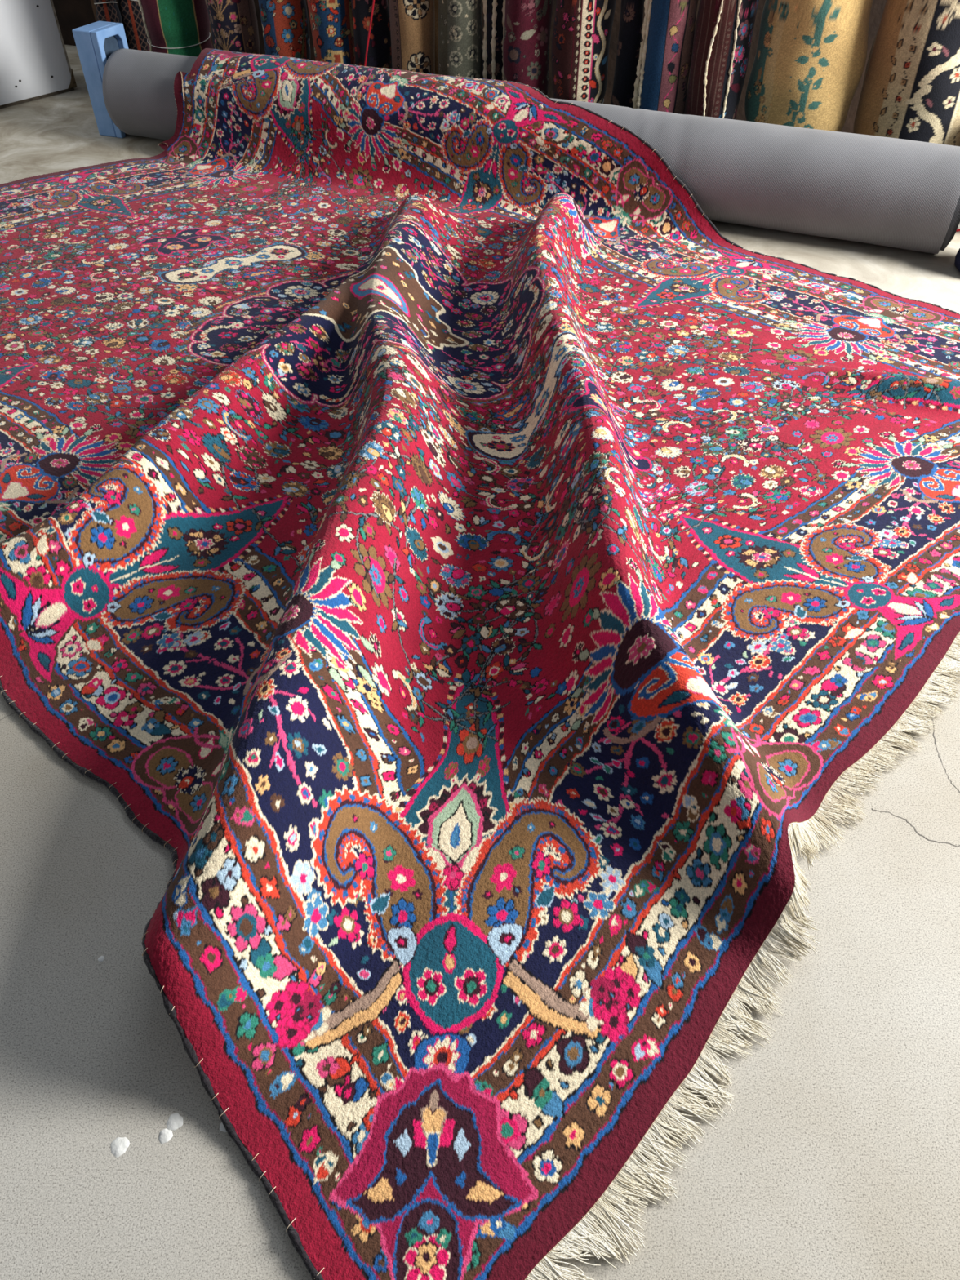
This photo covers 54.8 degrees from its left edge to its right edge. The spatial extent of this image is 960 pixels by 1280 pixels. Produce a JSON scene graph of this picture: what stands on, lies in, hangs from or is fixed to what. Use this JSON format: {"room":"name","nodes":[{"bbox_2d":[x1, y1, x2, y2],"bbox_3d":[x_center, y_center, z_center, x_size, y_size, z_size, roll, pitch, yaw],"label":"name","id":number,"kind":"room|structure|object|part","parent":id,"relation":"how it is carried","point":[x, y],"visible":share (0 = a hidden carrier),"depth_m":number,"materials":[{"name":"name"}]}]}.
{"room":"store","nodes":[
{"label":"store","id":0,"kind":"room"},
{"bbox_2d":[0,0,76,108],"bbox_3d":[-3.182,-2.935,3.245,0.052,2.400,3.204,30,52,26],"label":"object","id":1,"kind":"structure","parent":0,"point":[34,63],"depth_m":4.71,"materials":[{"name":"white paint"}]},
{"bbox_2d":[52,0,886,133],"bbox_3d":[0.490,-3.703,3.877,11.000,2.600,0.061,16,47,16],"label":"wall","id":2,"kind":"structure","parent":0,"point":[71,15],"depth_m":4.57,"materials":[{"name":"brown wood"}]},
{"bbox_2d":[0,44,959,1279],"bbox_3d":[0.500,-1.448,3.492,13.000,0.060,11.000,0,45,0],"label":"floor","id":3,"kind":"structure","parent":0,"point":[836,1156],"depth_m":1.36,"materials":[{"name":"concrete"}]},
{"bbox_2d":[90,0,97,22],"bbox_3d":[-1.913,-3.815,4.133,0.130,2.400,0.090,8,45,8],"label":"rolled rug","id":4,"kind":"object","parent":3,"relation":"on","point":[92,2],"visible":0.02,"depth_m":4.70,"materials":[{"name":"fabric"}]},
{"bbox_2d":[71,21,128,137],"bbox_3d":[-1.719,-2.605,4.311,0.135,0.430,0.190,16,47,16],"label":"support stand","id":5,"kind":"object","parent":3,"relation":"on","point":[95,42],"visible":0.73,"depth_m":4.20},
{"bbox_2d":[97,955,104,961],"bbox_3d":[-0.604,0.508,1.476,0.010,0.001,0.010,0,45,0],"label":"pebble","id":6,"kind":"object","parent":3,"relation":"on","point":[100,958],"visible":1,"depth_m":1.48,"materials":[{"name":"white stone"}]},
{"bbox_2d":[93,0,122,22],"bbox_3d":[-1.880,-3.317,4.515,0.134,1.154,0.132,30,52,27],"label":"rolled rug","id":7,"kind":"object","parent":3,"relation":"on","point":[108,11],"visible":0.23,"depth_m":4.62,"materials":[{"name":"fabric"}]},
{"bbox_2d":[111,1137,129,1157],"bbox_3d":[-0.499,0.701,1.280,0.027,0.001,0.025,0,45,0],"label":"pebble","id":8,"kind":"object","parent":3,"relation":"on","point":[119,1145],"visible":1,"depth_m":1.28,"materials":[{"name":"white stone"}]},
{"bbox_2d":[118,0,147,51],"bbox_3d":[-1.784,-3.378,4.577,0.127,1.154,0.131,20,48,19],"label":"rolled rug","id":9,"kind":"object","parent":3,"relation":"on","point":[136,37],"visible":0.37,"depth_m":4.74,"materials":[{"name":"fabric"}]},
{"bbox_2d":[158,1128,173,1143],"bbox_3d":[-0.438,0.691,1.290,0.020,0.001,0.020,0,45,0],"label":"pebble","id":10,"kind":"object","parent":3,"relation":"on","point":[166,1135],"visible":1,"depth_m":1.29,"materials":[{"name":"white stone"}]},
{"bbox_2d":[166,1112,182,1130],"bbox_3d":[-0.429,0.678,1.304,0.024,0.001,0.023,0,45,0],"label":"pebble","id":11,"kind":"object","parent":3,"relation":"on","point":[175,1121],"visible":1,"depth_m":1.30,"materials":[{"name":"white stone"}]},
{"bbox_2d":[137,0,213,56],"bbox_3d":[-1.437,-3.054,4.250,0.329,1.154,0.330,0,45,0],"label":"rolled rug","id":12,"kind":"object","parent":3,"relation":"on","point":[175,27],"visible":0.46,"depth_m":4.29,"materials":[{"name":"fabric"}]},
{"bbox_2d":[209,23,213,45],"bbox_3d":[-1.511,-4.094,4.414,0.130,2.400,0.090,8,45,8],"label":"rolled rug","id":13,"kind":"object","parent":3,"relation":"on","point":[211,36],"visible":0.02,"depth_m":5.11,"materials":[{"name":"fabric"}]},
{"bbox_2d":[219,1122,226,1132],"bbox_3d":[-0.356,0.681,1.300,0.018,0.001,0.018,0,45,0],"label":"drip","id":14,"kind":"object","parent":3,"relation":"on","point":[222,1128],"visible":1,"depth_m":1.30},
{"bbox_2d":[204,0,259,53],"bbox_3d":[-1.127,-2.928,4.122,0.226,1.154,0.226,0,45,0],"label":"rolled rug","id":15,"kind":"object","parent":3,"relation":"on","point":[233,23],"visible":0.34,"depth_m":4.16,"materials":[{"name":"fabric"}]},
{"bbox_2d":[257,0,311,59],"bbox_3d":[-0.871,-2.837,4.030,0.214,1.154,0.244,0,45,0],"label":"rolled rug","id":16,"kind":"object","parent":3,"relation":"on","point":[285,23],"visible":0.34,"depth_m":4.08,"materials":[{"name":"fabric"}]},
{"bbox_2d":[306,0,355,64],"bbox_3d":[-0.647,-2.774,3.967,0.195,1.154,0.190,18,47,17],"label":"rolled rug","id":17,"kind":"object","parent":3,"relation":"on","point":[331,23],"visible":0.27,"depth_m":4.00,"materials":[{"name":"fabric"}]},
{"bbox_2d":[351,0,392,68],"bbox_3d":[-0.468,-2.725,3.918,0.163,1.154,0.163,17,47,17],"label":"rolled rug","id":18,"kind":"object","parent":3,"relation":"on","point":[379,53],"visible":0.38,"depth_m":3.96,"materials":[{"name":"fabric"}]},
{"bbox_2d":[364,0,374,66],"bbox_3d":[-0.447,-2.650,3.818,0.150,0.713,0.011,6,45,6],"label":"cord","id":19,"kind":"object","parent":18,"relation":"hanging from","point":[373,2],"visible":0.69,"depth_m":3.90,"materials":[{"name":"fabric"}]},
{"bbox_2d":[389,0,435,74],"bbox_3d":[-0.307,-2.639,3.832,0.203,1.154,0.291,19,48,18],"label":"rolled rug","id":20,"kind":"object","parent":3,"relation":"on","point":[412,22],"visible":0.45,"depth_m":3.89,"materials":[{"name":"fabric"}]},
{"bbox_2d":[434,0,438,74],"bbox_3d":[-0.211,-2.540,4.096,0.126,0.640,0.130,0,45,0],"label":"rolled rug","id":21,"kind":"object","parent":3,"relation":"on","point":[436,2],"visible":0.03,"depth_m":3.97,"materials":[{"name":"fabric"}]},
{"bbox_2d":[438,0,483,78],"bbox_3d":[-0.082,-2.608,3.800,0.191,1.154,0.187,24,49,22],"label":"rolled rug","id":22,"kind":"object","parent":3,"relation":"on","point":[460,50],"visible":0.48,"depth_m":3.82,"materials":[{"name":"fabric"}]},
{"bbox_2d":[0,48,959,1279],"bbox_3d":[-0.379,-1.072,2.792,3.263,0.392,4.447,-35,54,-30],"label":"rug","id":23,"kind":"object","parent":3,"relation":"on","point":[477,564],"visible":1,"depth_m":1.98,"materials":[{"name":"carpet"}]},
{"bbox_3d":[-1.500,-0.274,2.154,0.242,0.157,4.262,-35,54,-30],"label":"selvedge cord","id":24,"kind":"part","parent":23,"relation":"part of","materials":[{"name":"fabric"}]},
{"bbox_3d":[0.614,-1.741,3.468,4.301,0.389,0.245,27,51,25],"label":"selvedge cord","id":25,"kind":"part","parent":23,"relation":"part of","materials":[{"name":"fabric"}]},
{"bbox_2d":[481,0,505,80],"bbox_3d":[0.069,-2.578,3.770,0.126,1.154,0.146,0,45,0],"label":"rolled rug","id":26,"kind":"object","parent":3,"relation":"on","point":[494,11],"visible":0.31,"depth_m":3.81,"materials":[{"name":"fabric"}]},
{"bbox_2d":[502,0,552,96],"bbox_3d":[0.194,-2.530,3.721,0.192,1.154,0.197,10,46,10],"label":"rolled rug","id":27,"kind":"object","parent":3,"relation":"on","point":[527,23],"visible":0.42,"depth_m":3.73,"materials":[{"name":"carpet"}]},
{"bbox_2d":[102,48,959,253],"bbox_3d":[0.046,-2.058,3.816,3.655,0.351,0.351,16,47,16],"label":"roll","id":28,"kind":"object","parent":3,"relation":"on","point":[901,193],"visible":0.56,"depth_m":3.37,"materials":[{"name":"grey plastic"}]},
{"bbox_2d":[551,0,616,103],"bbox_3d":[0.368,-2.446,3.637,0.241,1.154,0.371,31,52,27],"label":"rolled rug","id":29,"kind":"object","parent":3,"relation":"on","point":[582,28],"visible":0.53,"depth_m":3.68,"materials":[{"name":"carpet"}]},
{"bbox_2d":[611,0,644,108],"bbox_3d":[0.592,-2.431,3.622,0.104,1.154,0.101,30,52,27],"label":"rolled rug","id":30,"kind":"object","parent":3,"relation":"on","point":[629,38],"visible":0.52,"depth_m":3.67,"materials":[{"name":"carpet"}]},
{"bbox_2d":[631,0,697,114],"bbox_3d":[0.735,-2.375,3.565,0.204,1.154,0.206,32,53,28],"label":"rolled rug","id":31,"kind":"object","parent":3,"relation":"on","point":[668,31],"visible":0.54,"depth_m":3.58,"materials":[{"name":"carpet"}]},
{"bbox_2d":[684,0,759,119],"bbox_3d":[0.928,-2.325,3.514,0.220,1.154,0.228,13,46,13],"label":"rolled rug","id":32,"kind":"object","parent":3,"relation":"on","point":[724,28],"visible":0.6,"depth_m":3.51,"materials":[{"name":"carpet"}]},
{"bbox_2d":[744,0,873,132],"bbox_3d":[1.258,-2.299,3.488,0.395,1.154,0.409,-11,46,-11],"label":"rolled rug","id":33,"kind":"object","parent":3,"relation":"on","point":[808,66],"visible":0.57,"depth_m":3.44,"materials":[{"name":"fabric"}]},
{"bbox_2d":[853,0,959,146],"bbox_3d":[1.672,-2.206,3.394,0.430,1.154,0.431,0,45,0],"label":"rolled rug","id":34,"kind":"object","parent":3,"relation":"on","point":[910,90],"visible":0.53,"depth_m":3.35,"materials":[{"name":"carpet"}]},
{"bbox_2d":[871,808,959,846],"bbox_3d":[0.777,0.334,1.651,0.133,0.001,0.081,0,45,0],"label":"crack","id":35,"kind":"object","parent":3,"relation":"on","point":[872,808],"depth_m":1.64,"materials":[{"name":"grey concrete"}]},
{"bbox_2d":[932,711,959,792],"bbox_3d":[0.888,0.216,1.770,0.028,0.001,0.210,0,45,0],"label":"crack","id":36,"kind":"object","parent":3,"relation":"on","point":[932,712],"depth_m":1.77,"materials":[{"name":"grey concrete"}]},
{"bbox_2d":[954,248,959,271],"bbox_3d":[1.837,-1.397,3.260,0.264,0.190,0.208,0,45,0],"label":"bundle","id":37,"kind":"object","parent":3,"relation":"on","point":[957,263],"visible":1,"depth_m":3.31,"materials":[{"name":"blue fabric"}]}
]}

